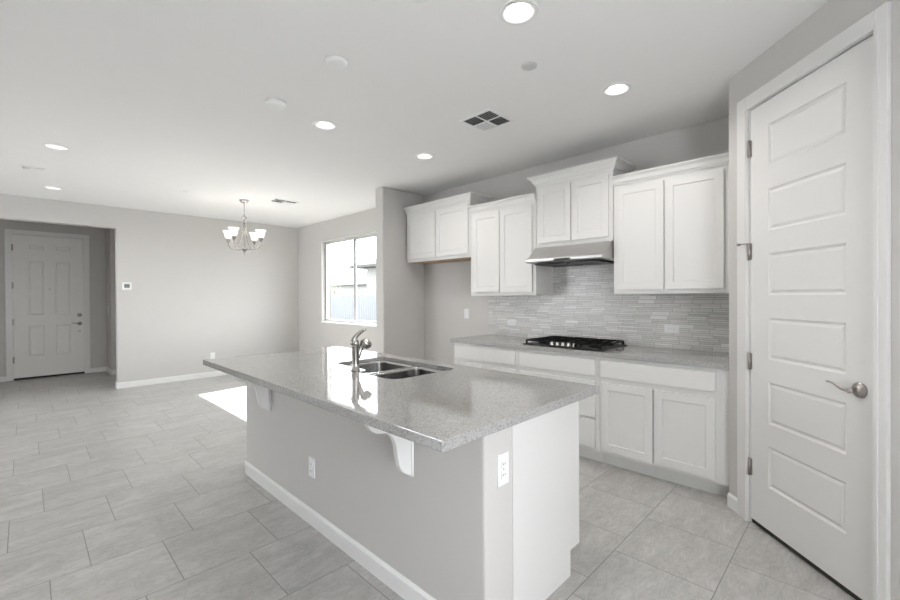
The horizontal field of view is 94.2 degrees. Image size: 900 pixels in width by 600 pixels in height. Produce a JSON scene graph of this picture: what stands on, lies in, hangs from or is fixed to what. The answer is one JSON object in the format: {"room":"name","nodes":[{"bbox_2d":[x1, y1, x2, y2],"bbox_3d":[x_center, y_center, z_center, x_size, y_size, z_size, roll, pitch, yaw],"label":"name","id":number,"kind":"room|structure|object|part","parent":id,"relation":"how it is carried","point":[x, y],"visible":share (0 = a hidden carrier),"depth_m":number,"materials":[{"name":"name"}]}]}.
{"room":"kitchen","nodes":[
{"label":"kitchen","id":0,"kind":"room"},
{"bbox_2d":[0,219,106,376],"bbox_3d":[-7.297,-0.016,7.098,0.160,2.743,2.590,0,1,45],"label":"wall","id":1,"kind":"structure","parent":0,"point":[97,236],"depth_m":7.71,"materials":[{"name":"grey paint"}]},
{"bbox_2d":[4,229,90,380],"bbox_3d":[-7.025,0.090,7.342,0.204,2.524,1.062,0,1,45],"label":"door","id":2,"kind":"structure","parent":1,"relation":"in","point":[47,305],"depth_m":7.28,"materials":[{"name":"white paint"}]},
{"bbox_2d":[0,367,115,381],"bbox_3d":[-6.509,1.306,7.179,3.456,0.088,1.307,0,0,-12],"label":"baseboard","id":3,"kind":"structure","parent":1,"relation":"attached to","point":[97,369],"depth_m":7.69,"materials":[{"name":"white paint"}]},
{"bbox_2d":[106,228,115,369],"bbox_3d":[-5.523,-0.029,7.415,1.925,2.743,0.670,0,1,45],"label":"wall","id":4,"kind":"structure","parent":0,"point":[110,233],"depth_m":7.50,"materials":[{"name":"grey paint"}]},
{"bbox_2d":[0,194,297,382],"bbox_3d":[-6.042,-0.011,5.401,0.160,2.743,8.430,0,1,45],"label":"wall","id":5,"kind":"structure","parent":0,"point":[192,296],"depth_m":6.97,"materials":[{"name":"grey paint"}]},
{"bbox_2d":[122,282,131,289],"bbox_3d":[-4.937,-0.205,6.392,0.026,0.116,0.116,0,1,45],"label":"thermostat","id":6,"kind":"object","parent":5,"relation":"attached to","point":[125,285],"visible":1,"depth_m":6.38,"materials":[{"name":"white plastic"}]},
{"bbox_2d":[115,371,229,388],"bbox_3d":[-4.078,1.291,7.390,0.173,0.088,2.863,0,1,45],"label":"baseboard","id":7,"kind":"structure","parent":5,"relation":"attached to","point":[214,373],"depth_m":6.77,"materials":[{"name":"white paint"}]},
{"bbox_2d":[210,352,214,358],"bbox_3d":[-4.110,0.978,7.246,0.010,0.115,0.070,0,1,45],"label":"wall outlet","id":8,"kind":"object","parent":5,"relation":"attached to","point":[212,355],"visible":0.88,"depth_m":7.24,"materials":[{"name":"white plastic"}]},
{"bbox_2d":[329,244,330,318],"bbox_3d":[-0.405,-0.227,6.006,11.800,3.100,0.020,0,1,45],"label":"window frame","id":9,"kind":"structure","parent":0,"point":[329,244],"depth_m":7.81,"materials":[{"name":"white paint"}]},
{"bbox_2d":[376,187,423,358],"bbox_3d":[-0.648,-0.043,5.526,0.163,2.743,0.687,0,1,45],"label":"wall","id":10,"kind":"structure","parent":0,"point":[399,283],"depth_m":5.37,"materials":[{"name":"grey paint"}]},
{"bbox_2d":[0,0,829,227],"bbox_3d":[-3.498,-1.460,2.860,11.800,0.160,8.800,0,1,45],"label":"ceiling","id":11,"kind":"structure","parent":0,"point":[153,102],"depth_m":2.78,"materials":[{"name":"paint"}]},
{"bbox_2d":[19,165,45,171],"bbox_3d":[-4.405,-1.382,4.412,0.150,0.007,0.200,0,1,45],"label":"ceiling vent","id":12,"kind":"object","parent":11,"relation":"in","point":[20,166],"visible":1,"depth_m":4.41,"materials":[{"name":"white metal"}]},
{"bbox_2d":[42,186,62,189],"bbox_3d":[-4.929,-1.401,5.191,0.192,0.039,0.192,0,1,45],"label":"recessed light","id":13,"kind":"object","parent":11,"relation":"in","point":[48,187],"visible":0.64,"depth_m":5.22,"materials":[{"name":"white plastic"}]},
{"bbox_2d":[42,143,70,149],"bbox_3d":[-3.565,-1.399,3.789,0.192,0.039,0.192,0,1,45],"label":"recessed light","id":14,"kind":"object","parent":11,"relation":"in","point":[49,145],"visible":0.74,"depth_m":3.81,"materials":[{"name":"white plastic"}]},
{"bbox_2d":[222,199,265,254],"bbox_3d":[-2.909,-1.018,5.919,0.489,0.773,0.489,-1,1,-39],"label":"chandelier","id":15,"kind":"object","parent":11,"relation":"hanging from","point":[232,232],"visible":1,"depth_m":5.90,"materials":[{"name":"silver metal"}]},
{"bbox_3d":[-3.152,-0.920,5.946,0.144,0.108,0.144,0,1,45],"label":"lamp shade","id":16,"kind":"part","parent":15,"relation":"part of","materials":[{"name":"white glass"}]},
{"bbox_3d":[-2.935,-0.920,5.676,0.144,0.108,0.144,0,1,45],"label":"lamp shade","id":17,"kind":"part","parent":15,"relation":"part of","materials":[{"name":"white glass"}]},
{"bbox_3d":[-2.922,-0.888,5.789,0.012,0.387,0.242,0,0,6],"label":"arm","id":18,"kind":"part","parent":15,"relation":"part of","materials":[{"name":"silver metal"}]},
{"bbox_3d":[-2.777,-0.889,5.906,0.242,0.387,0.012,0,0,6],"label":"arm","id":19,"kind":"part","parent":15,"relation":"part of","materials":[{"name":"silver metal"}]},
{"bbox_3d":[-2.882,-0.924,6.163,0.144,0.108,0.144,0,1,45],"label":"lamp shade","id":20,"kind":"part","parent":15,"relation":"part of","materials":[{"name":"white glass"}]},
{"bbox_3d":[-2.665,-0.923,5.894,0.144,0.108,0.144,0,1,45],"label":"lamp shade","id":21,"kind":"part","parent":15,"relation":"part of","materials":[{"name":"white glass"}]},
{"bbox_2d":[265,98,285,110],"bbox_3d":[-1.233,-1.378,2.962,0.136,0.032,0.136,0,1,45],"label":"smoke detector","id":22,"kind":"object","parent":11,"relation":"attached to","point":[272,103],"visible":1,"depth_m":2.93,"materials":[{"name":"white plastic"}]},
{"bbox_2d":[269,198,299,204],"bbox_3d":[-2.385,-1.405,6.016,0.220,0.007,0.360,0,1,45],"label":"ceiling vent","id":23,"kind":"object","parent":11,"relation":"in","point":[274,199],"visible":1,"depth_m":6.01,"materials":[{"name":"white metal"}]},
{"bbox_2d":[312,120,336,129],"bbox_3d":[-1.000,-1.411,3.350,0.192,0.039,0.192,0,1,45],"label":"recessed light","id":24,"kind":"object","parent":11,"relation":"in","point":[321,124],"visible":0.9,"depth_m":3.39,"materials":[{"name":"white plastic"}]},
{"bbox_2d":[324,55,347,69],"bbox_3d":[-0.666,-1.381,2.449,0.132,0.024,0.132,0,1,45],"label":"smoke detector","id":25,"kind":"object","parent":11,"relation":"attached to","point":[335,62],"visible":1,"depth_m":2.42,"materials":[{"name":"white plastic"}]},
{"bbox_2d":[412,0,432,4],"bbox_3d":[-0.127,-1.388,1.916,0.110,0.010,0.110,0,1,45],"label":"cover plate","id":26,"kind":"object","parent":11,"relation":"attached to","point":[422,2],"visible":1,"depth_m":1.94,"materials":[{"name":"white plastic"}]},
{"bbox_2d":[415,153,433,159],"bbox_3d":[-0.250,-1.421,4.106,0.192,0.039,0.192,0,1,45],"label":"recessed light","id":27,"kind":"object","parent":11,"relation":"in","point":[424,156],"visible":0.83,"depth_m":4.14,"materials":[{"name":"white plastic"}]},
{"bbox_2d":[459,108,514,131],"bbox_3d":[0.289,-1.401,3.288,0.310,0.007,0.310,0,1,45],"label":"ceiling vent","id":28,"kind":"object","parent":11,"relation":"in","point":[489,119],"visible":1,"depth_m":3.28,"materials":[{"name":"white metal"}]},
{"bbox_2d":[499,0,538,24],"bbox_3d":[0.333,-1.410,2.031,0.192,0.039,0.192,0,1,45],"label":"recessed light","id":29,"kind":"object","parent":11,"relation":"in","point":[512,12],"visible":1,"depth_m":2.06,"materials":[{"name":"white plastic"}]},
{"bbox_2d":[521,62,536,70],"bbox_3d":[0.475,-1.397,2.510,0.094,0.008,0.094,0,1,45],"label":"cover plate","id":30,"kind":"object","parent":11,"relation":"attached to","point":[528,66],"visible":1,"depth_m":2.50,"materials":[{"name":"grey plastic"}]},
{"bbox_2d":[601,82,631,95],"bbox_3d":[1.114,-1.420,2.796,0.192,0.039,0.192,0,1,45],"label":"recessed light","id":31,"kind":"object","parent":11,"relation":"in","point":[617,88],"visible":0.88,"depth_m":2.83,"materials":[{"name":"white plastic"}]},
{"bbox_2d":[0,371,855,599],"bbox_3d":[-3.481,1.423,2.880,11.800,0.120,8.800,0,1,45],"label":"floor","id":32,"kind":"structure","parent":0,"point":[107,492],"depth_m":2.52,"materials":[{"name":"tile"}]},
{"bbox_2d":[232,375,578,599],"bbox_3d":[-0.558,0.910,2.593,2.419,0.876,0.986,0,1,45],"label":"kitchen island","id":33,"kind":"object","parent":32,"relation":"on","point":[427,523],"visible":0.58,"depth_m":1.90,"materials":[{"name":"grey paint"}]},
{"bbox_2d":[309,456,314,478],"bbox_3d":[-0.828,1.005,2.503,0.070,0.115,0.010,0,1,45],"label":"wall outlet","id":34,"kind":"object","parent":33,"relation":"attached to","point":[311,460],"visible":1,"depth_m":2.50,"materials":[{"name":"white plastic"}]},
{"bbox_3d":[-0.671,1.304,2.478,2.419,0.092,0.195,0,1,45],"label":"baseboard","id":35,"kind":"part","parent":33,"relation":"part of","materials":[{"name":"white paint"}]},
{"bbox_2d":[203,346,598,451],"bbox_3d":[-0.529,0.453,2.569,2.495,0.038,1.097,0,1,45],"label":"island countertop","id":36,"kind":"structure","parent":33,"relation":"on","point":[442,411],"depth_m":1.98,"materials":[{"name":"grey stone"}]},
{"bbox_2d":[350,328,371,370],"bbox_3d":[-0.547,0.305,2.578,0.135,0.257,0.059,-1,0,-34],"label":"faucet","id":37,"kind":"object","parent":36,"relation":"on","point":[357,349],"visible":1,"depth_m":2.55,"materials":[{"name":"silver metal"}]},
{"bbox_3d":[-0.561,0.226,2.565,0.101,0.098,0.038,0,0,-22],"label":"lever","id":38,"kind":"part","parent":37,"relation":"part of","materials":[{"name":"silver metal"}]},
{"bbox_3d":[-0.551,0.312,2.578,0.074,0.106,0.045,-1,0,-24],"label":"spout","id":39,"kind":"part","parent":37,"relation":"part of","materials":[{"name":"silver metal"}]},
{"bbox_2d":[346,360,446,378],"bbox_3d":[-0.410,0.559,2.699,0.788,0.209,0.502,0,1,45],"label":"sink","id":40,"kind":"object","parent":36,"relation":"in","point":[386,369],"visible":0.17,"depth_m":2.82,"materials":[{"name":"silver metal"}]},
{"bbox_3d":[-0.511,0.543,2.858,0.420,0.179,0.413,0,1,45],"label":"sink bowl","id":41,"kind":"part","parent":40,"relation":"part of","materials":[{"name":"silver metal"}]},
{"bbox_3d":[-0.261,0.559,2.553,0.371,0.209,0.502,0,1,45],"label":"sink bowl","id":42,"kind":"part","parent":40,"relation":"part of","materials":[{"name":"silver metal"}]},
{"bbox_2d":[497,451,508,487],"bbox_3d":[0.209,0.665,1.641,0.010,0.125,0.070,0,1,45],"label":"wall outlet","id":43,"kind":"object","parent":33,"relation":"attached to","point":[503,458],"visible":1,"depth_m":1.64,"materials":[{"name":"white plastic"}]},
{"bbox_2d":[501,459,505,468],"bbox_3d":[0.211,0.644,1.640,0.004,0.030,0.030,0,1,45],"label":"receptacle","id":44,"kind":"object","parent":43,"relation":"attached to","point":[503,461],"depth_m":1.64,"materials":[{"name":"white plastic"}]},
{"bbox_2d":[501,470,505,478],"bbox_3d":[0.211,0.686,1.640,0.004,0.030,0.030,0,1,45],"label":"receptacle","id":45,"kind":"object","parent":43,"relation":"attached to","point":[503,472],"depth_m":1.64,"materials":[{"name":"white plastic"}]},
{"bbox_3d":[0.446,0.909,1.905,0.016,0.875,0.560,0,1,45],"label":"panel","id":46,"kind":"part","parent":33,"relation":"part of","materials":[{"name":"white paint"}]},
{"bbox_2d":[454,342,517,373],"bbox_3d":[0.547,0.892,4.406,0.827,0.874,0.622,0,1,45],"label":"base cabinet","id":47,"kind":"object","parent":32,"relation":"on","point":[504,359],"visible":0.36,"depth_m":4.15,"materials":[{"name":"white paint"}]},
{"bbox_3d":[0.195,0.926,4.331,0.386,0.540,0.019,0,1,45],"label":"cabinet door","id":48,"kind":"part","parent":47,"relation":"part of","materials":[{"name":"white paint"}]},
{"bbox_3d":[0.333,0.550,4.190,0.781,0.132,0.019,0,1,45],"label":"drawer","id":49,"kind":"part","parent":47,"relation":"part of","materials":[{"name":"white paint"}]},
{"bbox_3d":[0.476,0.927,4.054,0.386,0.540,0.019,0,1,45],"label":"cabinet door","id":50,"kind":"part","parent":47,"relation":"part of","materials":[{"name":"white paint"}]},
{"bbox_2d":[518,349,602,461],"bbox_3d":[1.121,0.892,3.841,0.780,0.874,0.622,0,1,45],"label":"base cabinet","id":51,"kind":"object","parent":32,"relation":"on","point":[583,369],"visible":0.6,"depth_m":3.47,"materials":[{"name":"white paint"}]},
{"bbox_3d":[0.910,0.805,3.626,0.731,0.295,0.019,0,1,45],"label":"drawer","id":52,"kind":"part","parent":51,"relation":"part of","materials":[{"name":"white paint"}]},
{"bbox_3d":[0.909,0.550,3.624,0.731,0.132,0.019,0,1,45],"label":"drawer","id":53,"kind":"part","parent":51,"relation":"part of","materials":[{"name":"white paint"}]},
{"bbox_3d":[0.912,1.081,3.628,0.731,0.232,0.019,0,1,45],"label":"drawer","id":54,"kind":"part","parent":51,"relation":"part of","materials":[{"name":"white paint"}]},
{"bbox_2d":[599,357,728,496],"bbox_3d":[1.719,0.893,3.254,0.892,0.874,0.622,0,1,45],"label":"base cabinet","id":55,"kind":"object","parent":32,"relation":"on","point":[669,422],"visible":0.9,"depth_m":3.00,"materials":[{"name":"white paint"}]},
{"bbox_2d":[450,334,728,369],"bbox_3d":[1.128,0.435,3.824,2.536,0.038,0.629,0,1,45],"label":"countertop","id":56,"kind":"structure","parent":55,"relation":"on","point":[707,359],"depth_m":3.33,"materials":[{"name":"grey stone"}]},
{"bbox_2d":[523,335,626,350],"bbox_3d":[1.130,0.390,3.817,0.760,0.050,0.520,0,1,45],"label":"cooktop","id":57,"kind":"object","parent":56,"relation":"in","point":[594,344],"visible":1,"depth_m":3.72,"materials":[{"name":"black metal"}]},
{"bbox_3d":[1.346,0.928,3.199,0.390,0.540,0.019,0,1,45],"label":"cabinet door","id":58,"kind":"part","parent":55,"relation":"part of","materials":[{"name":"white paint"}]},
{"bbox_3d":[1.486,0.551,3.057,0.787,0.132,0.019,0,1,45],"label":"drawer","id":59,"kind":"part","parent":55,"relation":"part of","materials":[{"name":"white paint"}]},
{"bbox_3d":[1.630,0.928,2.920,0.388,0.540,0.019,0,1,45],"label":"cabinet door","id":60,"kind":"part","parent":55,"relation":"part of","materials":[{"name":"white paint"}]},
{"bbox_2d":[297,117,728,363],"bbox_3d":[0.308,-0.047,5.180,9.525,2.743,0.160,0,1,45],"label":"wall","id":61,"kind":"structure","parent":0,"point":[447,286],"depth_m":5.37,"materials":[{"name":"grey paint"}]},
{"bbox_2d":[321,232,375,326],"bbox_3d":[-1.627,-0.319,7.046,1.964,1.487,0.148,0,1,45],"label":"window","id":62,"kind":"structure","parent":61,"relation":"in","point":[355,321],"depth_m":7.13,"materials":[{"name":"white plastic"}]},
{"bbox_3d":[-1.943,-0.330,7.387,0.962,1.417,0.024,0,1,45],"label":"sash","id":63,"kind":"part","parent":62,"relation":"part of","materials":[{"name":"white plastic"}]},
{"bbox_3d":[-1.648,0.414,7.025,1.964,0.023,0.076,0,1,45],"label":"sill","id":64,"kind":"part","parent":62,"relation":"part of","materials":[{"name":"white paint"}]},
{"bbox_3d":[-1.263,-0.330,6.766,0.982,1.417,0.024,0,1,45],"label":"sash","id":65,"kind":"part","parent":62,"relation":"part of","materials":[{"name":"white plastic"}]},
{"bbox_2d":[403,192,492,263],"bbox_3d":[-0.051,-0.830,5.137,1.167,0.710,0.389,0,1,45],"label":"upper cabinet","id":66,"kind":"object","parent":61,"relation":"attached to","point":[438,231],"visible":0.95,"depth_m":4.99,"materials":[{"name":"white paint"}]},
{"bbox_3d":[-0.362,-0.793,5.241,0.523,0.558,0.019,0,1,45],"label":"cabinet door","id":67,"kind":"part","parent":66,"relation":"part of","materials":[{"name":"white paint"}]},
{"bbox_3d":[-0.044,-0.477,5.187,1.071,0.004,0.303,0,1,45],"label":"underside panel","id":68,"kind":"part","parent":66,"relation":"part of","materials":[{"name":"brown wood"}]},
{"bbox_3d":[-0.053,-1.143,5.135,1.167,0.083,0.389,0,1,45],"label":"crown moulding","id":69,"kind":"part","parent":66,"relation":"part of","materials":[{"name":"white paint"}]},
{"bbox_3d":[0.018,-0.792,4.867,0.520,0.558,0.019,0,1,45],"label":"cabinet door","id":70,"kind":"part","parent":66,"relation":"part of","materials":[{"name":"white paint"}]},
{"bbox_2d":[464,309,468,318],"bbox_3d":[0.204,0.176,5.167,0.074,0.120,0.010,0,1,45],"label":"light switch","id":71,"kind":"object","parent":61,"relation":"attached to","point":[466,311],"visible":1,"depth_m":5.16,"materials":[{"name":"white plastic"}]},
{"bbox_2d":[468,193,553,295],"bbox_3d":[0.635,-0.538,4.476,0.849,0.991,0.373,0,1,45],"label":"upper cabinet","id":72,"kind":"object","parent":61,"relation":"attached to","point":[503,231],"visible":0.97,"depth_m":4.31,"materials":[{"name":"white paint"}]},
{"bbox_3d":[0.388,-0.503,4.507,0.368,0.852,0.019,0,1,45],"label":"cabinet door","id":73,"kind":"part","parent":72,"relation":"part of","materials":[{"name":"white paint"}]},
{"bbox_3d":[0.517,-0.995,4.356,0.849,0.074,0.045,0,1,45],"label":"crown moulding","id":74,"kind":"part","parent":72,"relation":"part of","materials":[{"name":"white paint"}]},
{"bbox_3d":[0.665,-0.503,4.234,0.390,0.852,0.019,0,1,45],"label":"cabinet door","id":75,"kind":"part","parent":72,"relation":"part of","materials":[{"name":"white paint"}]},
{"bbox_2d":[526,156,635,247],"bbox_3d":[1.202,-0.845,3.900,0.892,0.683,0.397,0,1,45],"label":"upper cabinet","id":76,"kind":"object","parent":61,"relation":"attached to","point":[575,204],"visible":0.92,"depth_m":3.75,"materials":[{"name":"white paint"}]},
{"bbox_3d":[0.977,-0.802,3.924,0.334,0.527,0.019,0,1,45],"label":"cabinet door","id":77,"kind":"part","parent":76,"relation":"part of","materials":[{"name":"white paint"}]},
{"bbox_2d":[526,240,613,266],"bbox_3d":[1.151,-0.413,3.852,0.752,0.178,0.506,0,1,45],"label":"range hood","id":78,"kind":"object","parent":76,"relation":"attached to","point":[593,253],"visible":0.92,"depth_m":3.69,"materials":[{"name":"silver metal"}]},
{"bbox_3d":[1.200,-1.141,3.897,0.892,0.091,0.397,0,1,45],"label":"crown moulding","id":79,"kind":"part","parent":76,"relation":"part of","materials":[{"name":"white paint"}]},
{"bbox_3d":[1.227,-0.801,3.678,0.342,0.527,0.019,0,1,45],"label":"cabinet door","id":80,"kind":"part","parent":76,"relation":"part of","materials":[{"name":"white paint"}]},
{"bbox_2d":[489,264,728,352],"bbox_3d":[1.352,0.042,4.034,2.511,0.740,0.012,0,1,45],"label":"backsplash","id":81,"kind":"structure","parent":61,"relation":"attached to","point":[583,302],"depth_m":3.91,"materials":[{"name":"tile"}]},
{"bbox_2d":[508,319,515,325],"bbox_3d":[0.689,0.256,4.673,0.115,0.070,0.010,0,1,45],"label":"wall outlet","id":82,"kind":"object","parent":81,"relation":"attached to","point":[512,322],"visible":1,"depth_m":4.67,"materials":[{"name":"white plastic"}]},
{"bbox_2d":[664,324,678,332],"bbox_3d":[1.864,0.246,3.519,0.115,0.070,0.010,0,1,45],"label":"wall outlet","id":83,"kind":"object","parent":81,"relation":"attached to","point":[667,328],"visible":1,"depth_m":3.52,"materials":[{"name":"white plastic"}]},
{"bbox_2d":[611,152,728,293],"bbox_3d":[1.801,-0.539,3.330,0.886,0.985,0.373,0,1,45],"label":"upper cabinet","id":84,"kind":"object","parent":61,"relation":"attached to","point":[671,221],"visible":0.9,"depth_m":3.20,"materials":[{"name":"white paint"}]},
{"bbox_3d":[1.532,-0.505,3.382,0.366,0.846,0.019,0,1,45],"label":"cabinet door","id":85,"kind":"part","parent":84,"relation":"part of","materials":[{"name":"white paint"}]},
{"bbox_3d":[1.683,-0.993,3.210,0.886,0.074,0.045,0,1,45],"label":"crown moulding","id":86,"kind":"part","parent":84,"relation":"part of","materials":[{"name":"white paint"}]},
{"bbox_3d":[1.810,-0.504,3.109,0.388,0.846,0.019,0,1,45],"label":"cabinet door","id":87,"kind":"part","parent":84,"relation":"part of","materials":[{"name":"white paint"}]},
{"bbox_2d":[729,0,899,599],"bbox_3d":[2.102,-0.035,1.964,0.724,2.743,2.329,0,0,-7],"label":"wall","id":88,"kind":"structure","parent":0,"point":[834,17],"depth_m":1.93,"materials":[{"name":"grey paint"}]},
{"bbox_2d":[727,493,736,512],"bbox_3d":[1.793,1.294,2.131,0.013,0.088,1.140,0,0,0],"label":"baseboard","id":89,"kind":"structure","parent":88,"relation":"attached to","point":[731,499],"depth_m":2.66,"materials":[{"name":"white paint"}]},
{"bbox_2d":[737,1,890,599],"bbox_3d":[1.824,0.065,2.144,0.173,2.545,0.895,0,0,0],"label":"door","id":90,"kind":"structure","parent":88,"relation":"in","point":[814,141],"depth_m":2.02,"materials":[{"name":"white paint"}]},
{"bbox_3d":[1.748,0.389,1.887,0.020,0.033,0.117,0,0,0],"label":"lever","id":91,"kind":"part","parent":90,"relation":"part of","materials":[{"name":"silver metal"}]},
{"bbox_3d":[1.767,0.397,1.830,0.055,0.066,0.066,0,0,0],"label":"handle","id":92,"kind":"part","parent":90,"relation":"part of","materials":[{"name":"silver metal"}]},
{"label":"outside","id":93,"kind":"structure","parent":0,"visible":0},
{"bbox_3d":[32.887,0.988,54.841,90.000,0.100,115.700,0,1,45],"label":"ground","id":94,"kind":"structure","parent":93,"visible":0},
{"bbox_2d":[331,285,343,295],"bbox_3d":[-6.641,0.278,24.081,1.131,2.214,1.138,0,1,45],"label":"tree","id":95,"kind":"object","parent":94,"relation":"on","point":[333,285],"visible":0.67,"depth_m":23.97,"materials":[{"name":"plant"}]},
{"bbox_2d":[331,278,366,295],"bbox_3d":[-13.292,-1.125,66.352,21.200,4.500,9.200,0,1,45],"label":"house","id":96,"kind":"structure","parent":94,"relation":"on","point":[347,289],"depth_m":62.99,"materials":[{"name":"paint"}]},
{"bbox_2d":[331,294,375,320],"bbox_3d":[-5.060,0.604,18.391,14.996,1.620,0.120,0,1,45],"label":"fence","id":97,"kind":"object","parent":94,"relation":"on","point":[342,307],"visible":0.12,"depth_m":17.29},
{"bbox_2d":[349,259,375,294],"bbox_3d":[0.731,-1.600,29.766,12.500,5.800,10.300,0,1,45],"label":"house","id":98,"kind":"structure","parent":94,"relation":"on","point":[370,265],"depth_m":29.98,"materials":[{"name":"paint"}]},
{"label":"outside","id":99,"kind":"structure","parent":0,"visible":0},
{"bbox_2d":[330,270,366,281],"bbox_3d":[-30.554,-12.542,303.375,531.000,24.915,90.000,0,1,45],"label":"hills","id":100,"kind":"structure","parent":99,"point":[360,274],"depth_m":338.55,"materials":[{"name":"white"}]}
]}

